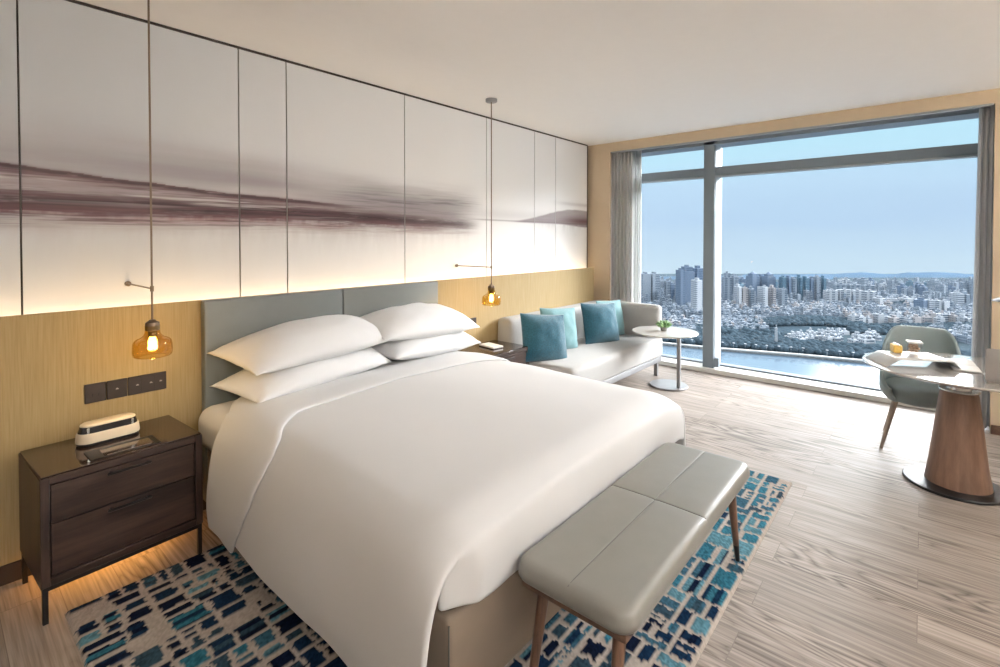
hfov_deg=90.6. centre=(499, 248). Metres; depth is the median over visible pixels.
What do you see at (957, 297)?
building
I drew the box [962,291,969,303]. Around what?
building
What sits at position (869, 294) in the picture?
building
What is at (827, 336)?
building
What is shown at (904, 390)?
seat cushion
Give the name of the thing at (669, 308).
city buildings
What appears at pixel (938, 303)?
building
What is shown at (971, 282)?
building
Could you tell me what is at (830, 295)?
building
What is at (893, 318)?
building
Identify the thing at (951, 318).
building
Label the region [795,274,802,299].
building
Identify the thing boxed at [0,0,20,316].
wall panel
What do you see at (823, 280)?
building
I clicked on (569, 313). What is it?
cushion
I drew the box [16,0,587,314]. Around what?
wall
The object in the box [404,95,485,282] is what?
wall panel
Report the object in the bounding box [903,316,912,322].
building
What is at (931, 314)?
building
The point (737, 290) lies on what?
building
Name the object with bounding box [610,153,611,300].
wall reveal
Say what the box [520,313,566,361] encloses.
cushion
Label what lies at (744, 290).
building
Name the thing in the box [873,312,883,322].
building
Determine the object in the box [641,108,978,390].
window
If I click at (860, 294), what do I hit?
building
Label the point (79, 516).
nightstand
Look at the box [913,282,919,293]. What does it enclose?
building
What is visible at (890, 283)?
building
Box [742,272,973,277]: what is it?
hill
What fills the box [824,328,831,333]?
building
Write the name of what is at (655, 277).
building
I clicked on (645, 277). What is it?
building
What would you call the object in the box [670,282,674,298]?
building
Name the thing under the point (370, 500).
duvet
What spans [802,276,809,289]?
building
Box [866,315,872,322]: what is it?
building
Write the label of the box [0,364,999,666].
floor
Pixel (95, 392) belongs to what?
switch plate
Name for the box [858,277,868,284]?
building
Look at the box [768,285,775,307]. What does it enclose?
building
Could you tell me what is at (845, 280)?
building
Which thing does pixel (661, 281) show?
building
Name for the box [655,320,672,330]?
potted succulent
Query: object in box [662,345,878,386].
river
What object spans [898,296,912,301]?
building
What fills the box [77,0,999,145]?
ceiling
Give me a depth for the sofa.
5.02 m
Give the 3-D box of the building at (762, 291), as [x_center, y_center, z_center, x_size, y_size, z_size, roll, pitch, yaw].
[451.890,84.356,851.560,9.000,42.703,15.000,0,1,-14]
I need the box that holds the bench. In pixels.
[518,442,749,666]
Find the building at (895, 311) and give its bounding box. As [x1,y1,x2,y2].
[890,310,899,314]
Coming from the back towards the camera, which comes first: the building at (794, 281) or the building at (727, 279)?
the building at (794, 281)
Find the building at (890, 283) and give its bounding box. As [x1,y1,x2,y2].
[887,279,894,289]
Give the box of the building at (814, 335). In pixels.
[812,332,818,339]
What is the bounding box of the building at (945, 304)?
[942,299,949,310]
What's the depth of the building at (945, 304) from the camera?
794.10 m
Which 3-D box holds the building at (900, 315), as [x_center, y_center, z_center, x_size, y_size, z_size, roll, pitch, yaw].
[569.019,100.377,703.303,8.187,15.717,8.454,0,1,6]
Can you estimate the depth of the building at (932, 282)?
1088.06 m
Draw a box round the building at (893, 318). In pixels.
[888,315,899,323]
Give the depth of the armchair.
3.74 m
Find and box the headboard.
[201,281,437,501]
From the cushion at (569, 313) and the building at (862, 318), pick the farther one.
the building at (862, 318)
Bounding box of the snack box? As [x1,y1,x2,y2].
[890,342,902,352]
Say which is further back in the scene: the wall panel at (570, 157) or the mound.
the mound
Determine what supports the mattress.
on the bed base
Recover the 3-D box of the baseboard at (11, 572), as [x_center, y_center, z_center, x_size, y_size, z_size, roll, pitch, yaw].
[-1.344,1.453,3.261,0.012,0.088,7.775,1,1,41]
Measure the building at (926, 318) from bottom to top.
14.875 m
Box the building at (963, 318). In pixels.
[958,314,967,321]
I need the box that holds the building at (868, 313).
[864,312,873,318]
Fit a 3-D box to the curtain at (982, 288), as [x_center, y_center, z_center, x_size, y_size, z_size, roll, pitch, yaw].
[3.962,0.099,4.035,0.166,2.729,0.091,1,1,37]
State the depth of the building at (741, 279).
1217.67 m
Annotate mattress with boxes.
[198,399,236,452]
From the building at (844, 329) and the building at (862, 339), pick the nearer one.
the building at (862, 339)
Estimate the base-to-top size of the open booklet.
0.014 m
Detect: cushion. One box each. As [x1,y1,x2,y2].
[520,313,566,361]
[529,334,661,381]
[540,308,577,348]
[580,303,619,343]
[596,300,624,334]
[885,377,938,408]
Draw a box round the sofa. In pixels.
[498,300,661,383]
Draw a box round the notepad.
[479,342,503,349]
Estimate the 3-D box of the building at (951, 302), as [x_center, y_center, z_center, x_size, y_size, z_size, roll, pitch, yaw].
[745.078,95.173,821.740,7.000,22.088,14.000,0,1,10]
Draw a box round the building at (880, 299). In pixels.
[872,296,885,303]
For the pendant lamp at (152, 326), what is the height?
1.758 m
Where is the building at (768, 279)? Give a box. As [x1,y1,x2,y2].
[762,272,775,287]
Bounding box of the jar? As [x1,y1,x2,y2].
[906,340,922,354]
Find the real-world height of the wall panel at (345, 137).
1.705 m
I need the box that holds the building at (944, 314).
[938,312,947,322]
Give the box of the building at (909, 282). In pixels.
[906,280,912,285]
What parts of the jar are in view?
lid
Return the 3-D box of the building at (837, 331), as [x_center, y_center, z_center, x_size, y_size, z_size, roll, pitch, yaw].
[421.741,105.227,618.098,4.587,8.920,7.946,0,1,-9]
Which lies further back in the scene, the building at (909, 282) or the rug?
the building at (909, 282)
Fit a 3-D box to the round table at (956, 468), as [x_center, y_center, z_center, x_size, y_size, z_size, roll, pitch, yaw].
[2.898,1.128,3.127,0.992,0.742,0.992,-1,1,-33]
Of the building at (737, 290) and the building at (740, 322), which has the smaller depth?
the building at (740, 322)
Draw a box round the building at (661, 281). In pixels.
[660,278,662,292]
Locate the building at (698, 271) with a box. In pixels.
[693,265,702,302]
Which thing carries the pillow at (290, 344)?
on the pillow at (260, 388)
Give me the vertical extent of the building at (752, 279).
58.872 m
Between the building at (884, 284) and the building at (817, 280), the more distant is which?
the building at (884, 284)
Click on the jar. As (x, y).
(913, 347)
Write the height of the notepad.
0.020 m
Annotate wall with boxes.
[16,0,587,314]
[588,88,999,432]
[662,342,865,363]
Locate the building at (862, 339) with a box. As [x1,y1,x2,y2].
[857,335,869,343]
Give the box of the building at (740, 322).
[737,319,744,324]
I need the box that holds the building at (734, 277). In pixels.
[731,273,738,293]
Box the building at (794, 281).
[791,277,796,298]
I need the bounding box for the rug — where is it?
[64,470,792,666]
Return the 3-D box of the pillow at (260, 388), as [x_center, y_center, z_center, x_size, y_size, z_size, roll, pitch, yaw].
[-1.165,0.728,3.080,0.418,0.226,1.036,1,1,38]
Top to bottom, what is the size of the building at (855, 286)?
34.446 m
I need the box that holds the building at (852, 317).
[848,312,858,320]
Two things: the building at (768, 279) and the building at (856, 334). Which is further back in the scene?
the building at (768, 279)
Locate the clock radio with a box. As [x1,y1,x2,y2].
[75,412,139,446]
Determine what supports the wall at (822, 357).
on the ground
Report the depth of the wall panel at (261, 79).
3.18 m
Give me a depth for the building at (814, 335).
593.01 m
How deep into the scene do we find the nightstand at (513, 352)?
4.33 m
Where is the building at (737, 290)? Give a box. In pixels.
[733,284,741,304]
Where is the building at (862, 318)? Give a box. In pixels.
[858,313,865,322]
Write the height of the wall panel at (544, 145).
1.705 m
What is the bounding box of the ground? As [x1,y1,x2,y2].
[660,274,973,363]
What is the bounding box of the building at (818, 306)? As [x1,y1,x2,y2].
[814,304,822,309]
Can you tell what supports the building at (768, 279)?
on the ground
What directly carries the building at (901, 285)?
on the ground
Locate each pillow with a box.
[207,315,390,375]
[209,347,391,402]
[360,303,478,340]
[371,331,481,359]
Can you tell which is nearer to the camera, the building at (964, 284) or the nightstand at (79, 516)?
the nightstand at (79, 516)
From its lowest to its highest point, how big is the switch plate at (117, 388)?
0.094 m
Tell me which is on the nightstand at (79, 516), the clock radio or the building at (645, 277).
the clock radio
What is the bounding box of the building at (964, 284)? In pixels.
[961,280,968,293]
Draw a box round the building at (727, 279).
[722,271,731,300]
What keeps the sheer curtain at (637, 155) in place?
hanging from the ceiling
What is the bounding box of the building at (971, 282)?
[968,279,973,299]
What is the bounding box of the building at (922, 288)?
[918,284,927,295]
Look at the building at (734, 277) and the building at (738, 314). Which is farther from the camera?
the building at (734, 277)
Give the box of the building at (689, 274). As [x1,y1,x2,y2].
[681,265,694,304]
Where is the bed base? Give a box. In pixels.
[207,449,560,666]
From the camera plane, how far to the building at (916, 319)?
692.46 m
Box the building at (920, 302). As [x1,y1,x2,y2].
[914,298,927,307]
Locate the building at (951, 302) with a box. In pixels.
[947,299,953,307]
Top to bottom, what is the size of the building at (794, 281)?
49.230 m
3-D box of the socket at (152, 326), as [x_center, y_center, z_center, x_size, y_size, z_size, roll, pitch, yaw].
[-1.667,0.382,2.373,0.060,0.080,0.060,1,1,41]
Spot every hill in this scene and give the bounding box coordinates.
[660,276,836,278]
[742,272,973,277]
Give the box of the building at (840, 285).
[832,283,846,289]
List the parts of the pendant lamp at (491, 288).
wall arm, cord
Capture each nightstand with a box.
[18,415,202,625]
[458,340,528,364]
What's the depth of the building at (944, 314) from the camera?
708.18 m
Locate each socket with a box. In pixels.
[145,319,159,336]
[488,284,494,293]
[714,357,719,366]
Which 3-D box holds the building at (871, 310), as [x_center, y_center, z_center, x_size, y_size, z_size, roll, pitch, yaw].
[573.147,98.168,760.636,5.667,18.180,6.671,0,1,7]
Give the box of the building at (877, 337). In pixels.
[873,333,881,340]
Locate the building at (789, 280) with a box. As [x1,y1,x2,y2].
[786,275,791,297]
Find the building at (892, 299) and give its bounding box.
[886,297,898,301]
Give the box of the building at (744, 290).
[742,286,747,306]
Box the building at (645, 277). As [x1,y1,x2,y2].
[641,272,650,301]
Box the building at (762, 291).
[757,285,767,305]
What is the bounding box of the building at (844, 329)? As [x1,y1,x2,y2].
[842,328,849,334]
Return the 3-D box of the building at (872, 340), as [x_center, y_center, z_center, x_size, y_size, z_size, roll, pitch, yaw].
[432.224,106.277,577.635,6.503,8.200,8.378,0,1,3]
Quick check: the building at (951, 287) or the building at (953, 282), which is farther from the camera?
the building at (953, 282)
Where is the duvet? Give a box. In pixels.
[206,351,685,666]
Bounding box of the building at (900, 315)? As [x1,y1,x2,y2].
[896,313,904,322]
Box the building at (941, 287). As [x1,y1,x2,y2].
[935,284,947,296]
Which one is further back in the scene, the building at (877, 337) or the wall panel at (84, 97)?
the building at (877, 337)
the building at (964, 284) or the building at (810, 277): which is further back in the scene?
the building at (964, 284)
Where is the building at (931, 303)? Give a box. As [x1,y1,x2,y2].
[924,298,934,309]
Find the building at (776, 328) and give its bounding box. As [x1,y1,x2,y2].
[774,325,777,341]
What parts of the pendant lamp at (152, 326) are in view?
wall arm, cord, bulb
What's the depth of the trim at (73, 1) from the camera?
3.24 m
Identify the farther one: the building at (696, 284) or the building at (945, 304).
the building at (945, 304)
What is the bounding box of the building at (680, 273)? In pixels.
[675,268,684,304]
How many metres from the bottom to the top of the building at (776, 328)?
23.584 m
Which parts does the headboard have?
upholstered panel, upholstered panel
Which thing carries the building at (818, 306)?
on the ground
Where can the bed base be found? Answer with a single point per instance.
(489, 632)
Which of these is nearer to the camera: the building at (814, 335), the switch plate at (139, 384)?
the switch plate at (139, 384)
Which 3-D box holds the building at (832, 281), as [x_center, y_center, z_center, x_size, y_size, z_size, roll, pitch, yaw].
[673.284,84.210,1000.129,10.380,37.935,16.000,0,1,8]
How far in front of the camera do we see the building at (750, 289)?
844.49 m
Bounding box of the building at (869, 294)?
[864,290,876,301]
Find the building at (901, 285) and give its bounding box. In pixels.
[897,284,907,294]
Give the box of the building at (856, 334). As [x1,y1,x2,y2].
[851,331,860,338]
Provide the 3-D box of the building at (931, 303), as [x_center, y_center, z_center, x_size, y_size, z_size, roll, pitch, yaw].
[692.137,93.368,801.706,10.000,26.380,16.000,0,1,-8]
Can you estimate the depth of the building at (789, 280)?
938.42 m
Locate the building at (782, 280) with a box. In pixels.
[779,275,786,288]
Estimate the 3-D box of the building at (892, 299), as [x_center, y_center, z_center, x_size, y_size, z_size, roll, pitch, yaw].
[691.146,95.469,871.752,14.000,19.792,14.000,0,1,-1]
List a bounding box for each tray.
[84,435,160,460]
[865,350,960,368]
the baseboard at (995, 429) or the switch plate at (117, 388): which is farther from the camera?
the baseboard at (995, 429)
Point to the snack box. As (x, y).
(894, 347)
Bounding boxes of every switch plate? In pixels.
[84,382,105,403]
[106,378,126,399]
[128,371,165,395]
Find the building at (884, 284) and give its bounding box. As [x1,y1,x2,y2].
[878,282,886,289]
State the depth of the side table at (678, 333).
5.11 m
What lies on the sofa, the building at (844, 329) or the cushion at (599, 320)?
the cushion at (599, 320)
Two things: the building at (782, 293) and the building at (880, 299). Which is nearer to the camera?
the building at (782, 293)
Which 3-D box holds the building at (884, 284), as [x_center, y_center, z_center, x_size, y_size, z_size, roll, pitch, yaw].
[824.677,87.821,1061.546,14.651,28.621,16.000,0,1,13]
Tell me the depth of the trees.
581.54 m
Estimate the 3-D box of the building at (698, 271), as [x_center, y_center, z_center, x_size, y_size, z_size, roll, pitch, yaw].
[359.309,68.078,901.290,18.000,73.560,20.000,0,1,-7]
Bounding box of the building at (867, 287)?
[861,284,874,290]
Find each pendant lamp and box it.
[124,0,159,347]
[455,97,496,299]
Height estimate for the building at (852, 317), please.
17.972 m
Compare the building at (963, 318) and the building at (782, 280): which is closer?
the building at (963, 318)
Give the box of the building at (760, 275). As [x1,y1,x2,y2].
[758,274,762,285]
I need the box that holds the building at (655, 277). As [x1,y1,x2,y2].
[650,272,659,301]
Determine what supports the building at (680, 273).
on the ground
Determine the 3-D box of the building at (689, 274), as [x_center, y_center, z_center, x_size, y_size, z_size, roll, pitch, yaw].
[331.757,67.269,881.274,20.000,75.860,22.000,0,1,-4]
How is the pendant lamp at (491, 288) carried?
hanging from the ceiling
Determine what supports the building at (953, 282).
on the ground
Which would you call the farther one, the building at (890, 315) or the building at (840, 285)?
the building at (840, 285)
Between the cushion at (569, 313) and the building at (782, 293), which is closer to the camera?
the cushion at (569, 313)
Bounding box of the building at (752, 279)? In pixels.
[746,271,759,296]
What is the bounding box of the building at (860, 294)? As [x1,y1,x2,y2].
[851,289,864,301]
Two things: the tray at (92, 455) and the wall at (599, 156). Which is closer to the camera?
the tray at (92, 455)
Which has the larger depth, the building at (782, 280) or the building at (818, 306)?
the building at (782, 280)
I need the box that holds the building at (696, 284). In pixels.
[691,278,702,309]
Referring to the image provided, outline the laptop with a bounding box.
[983,348,999,383]
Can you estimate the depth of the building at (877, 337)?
588.90 m
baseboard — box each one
[0,500,205,586]
[991,424,999,435]
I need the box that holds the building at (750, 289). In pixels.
[748,286,753,307]
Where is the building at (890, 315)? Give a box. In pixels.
[884,314,891,322]
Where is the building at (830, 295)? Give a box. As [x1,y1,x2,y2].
[823,289,837,301]
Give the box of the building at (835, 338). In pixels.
[832,334,840,341]
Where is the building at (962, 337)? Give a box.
[958,332,971,342]
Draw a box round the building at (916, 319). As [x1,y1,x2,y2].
[910,314,921,322]
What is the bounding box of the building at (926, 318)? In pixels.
[921,314,931,322]
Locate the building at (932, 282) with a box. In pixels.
[927,278,938,290]
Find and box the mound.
[769,325,846,331]
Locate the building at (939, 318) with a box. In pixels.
[933,315,944,323]
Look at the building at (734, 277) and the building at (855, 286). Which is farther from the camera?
the building at (855, 286)
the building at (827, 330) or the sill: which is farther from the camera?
the building at (827, 330)
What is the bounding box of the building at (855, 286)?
[847,283,860,289]
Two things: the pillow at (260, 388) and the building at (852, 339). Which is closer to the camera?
the pillow at (260, 388)
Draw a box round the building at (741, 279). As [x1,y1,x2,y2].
[738,277,745,283]
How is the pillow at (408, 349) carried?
on the duvet
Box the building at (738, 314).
[734,313,742,318]
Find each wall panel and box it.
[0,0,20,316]
[0,267,593,565]
[18,0,239,314]
[237,49,286,296]
[285,62,404,292]
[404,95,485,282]
[486,118,533,275]
[534,132,554,271]
[555,137,586,269]
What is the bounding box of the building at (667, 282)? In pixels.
[664,278,670,296]
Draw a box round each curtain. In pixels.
[611,151,632,302]
[633,150,641,302]
[971,104,994,427]
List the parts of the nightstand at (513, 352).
glass, drawer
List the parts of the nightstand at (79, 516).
leg, panel, leg, glass, rail, drawer, drawer, handle, handle, panel, leg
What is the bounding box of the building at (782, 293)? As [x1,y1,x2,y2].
[778,287,786,305]
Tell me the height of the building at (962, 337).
11.831 m
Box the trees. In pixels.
[662,298,971,358]
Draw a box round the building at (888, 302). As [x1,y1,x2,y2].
[884,300,892,305]
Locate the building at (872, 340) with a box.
[868,335,875,342]
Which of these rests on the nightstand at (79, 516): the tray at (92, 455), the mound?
the tray at (92, 455)
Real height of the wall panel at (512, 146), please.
1.705 m
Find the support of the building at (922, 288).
on the ground
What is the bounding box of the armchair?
[879,325,960,448]
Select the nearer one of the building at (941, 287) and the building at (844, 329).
the building at (844, 329)
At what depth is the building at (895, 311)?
725.51 m
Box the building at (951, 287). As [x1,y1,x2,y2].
[948,285,955,291]
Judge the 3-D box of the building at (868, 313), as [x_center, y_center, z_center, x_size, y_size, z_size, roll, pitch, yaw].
[529.923,99.676,711.214,9.384,16.849,6.651,0,1,-9]
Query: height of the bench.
0.501 m
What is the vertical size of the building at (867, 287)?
33.455 m
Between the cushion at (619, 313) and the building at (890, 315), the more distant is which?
the building at (890, 315)
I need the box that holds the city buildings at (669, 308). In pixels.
[641,276,973,344]
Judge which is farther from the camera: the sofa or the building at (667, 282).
the building at (667, 282)
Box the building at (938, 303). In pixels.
[935,299,941,309]
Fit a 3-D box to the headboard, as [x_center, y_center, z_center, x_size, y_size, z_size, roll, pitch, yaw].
[-1.112,0.889,3.485,0.062,1.208,1.770,1,1,41]
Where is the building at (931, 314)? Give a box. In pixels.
[925,310,935,322]
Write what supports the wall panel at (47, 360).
attached to the wall at (16, 0)
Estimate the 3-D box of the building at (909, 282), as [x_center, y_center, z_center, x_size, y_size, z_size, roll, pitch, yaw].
[982.075,88.090,1184.711,6.530,23.887,16.000,0,1,1]
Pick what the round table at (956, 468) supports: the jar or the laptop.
the laptop
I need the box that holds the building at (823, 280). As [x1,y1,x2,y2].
[821,275,825,298]
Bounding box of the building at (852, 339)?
[847,336,857,342]
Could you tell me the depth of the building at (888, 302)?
839.55 m
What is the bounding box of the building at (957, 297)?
[949,291,964,305]
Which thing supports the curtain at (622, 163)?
hanging from the ceiling
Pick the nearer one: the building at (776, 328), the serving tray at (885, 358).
the serving tray at (885, 358)
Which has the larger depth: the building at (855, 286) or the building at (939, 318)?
the building at (855, 286)
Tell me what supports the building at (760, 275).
on the ground
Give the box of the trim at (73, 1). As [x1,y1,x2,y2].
[65,0,587,145]
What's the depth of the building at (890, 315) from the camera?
708.36 m
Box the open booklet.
[945,358,982,373]
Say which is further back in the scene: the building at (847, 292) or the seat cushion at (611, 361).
the building at (847, 292)
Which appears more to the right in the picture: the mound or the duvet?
the mound
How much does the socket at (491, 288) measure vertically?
0.080 m
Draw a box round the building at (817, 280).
[812,275,820,299]
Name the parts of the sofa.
backrest, armrest, frame, leg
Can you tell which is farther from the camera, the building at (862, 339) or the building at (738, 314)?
the building at (738, 314)
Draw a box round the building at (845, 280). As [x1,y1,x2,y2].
[842,277,849,283]
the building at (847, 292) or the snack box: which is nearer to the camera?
the snack box
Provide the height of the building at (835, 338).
8.210 m
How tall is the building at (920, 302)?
26.171 m
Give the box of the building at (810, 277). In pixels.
[809,276,813,299]
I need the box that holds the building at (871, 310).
[869,306,875,312]
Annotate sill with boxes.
[658,357,935,410]
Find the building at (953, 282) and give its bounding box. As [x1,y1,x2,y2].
[948,280,958,288]
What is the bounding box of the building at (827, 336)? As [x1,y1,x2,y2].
[822,333,832,340]
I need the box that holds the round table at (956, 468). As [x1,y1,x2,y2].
[862,351,999,505]
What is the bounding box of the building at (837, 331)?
[835,329,841,335]
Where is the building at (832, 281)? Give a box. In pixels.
[828,280,837,288]
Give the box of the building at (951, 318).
[948,312,957,321]
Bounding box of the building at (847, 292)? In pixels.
[836,288,850,300]
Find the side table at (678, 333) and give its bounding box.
[632,326,698,390]
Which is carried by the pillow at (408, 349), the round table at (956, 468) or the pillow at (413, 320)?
the pillow at (413, 320)

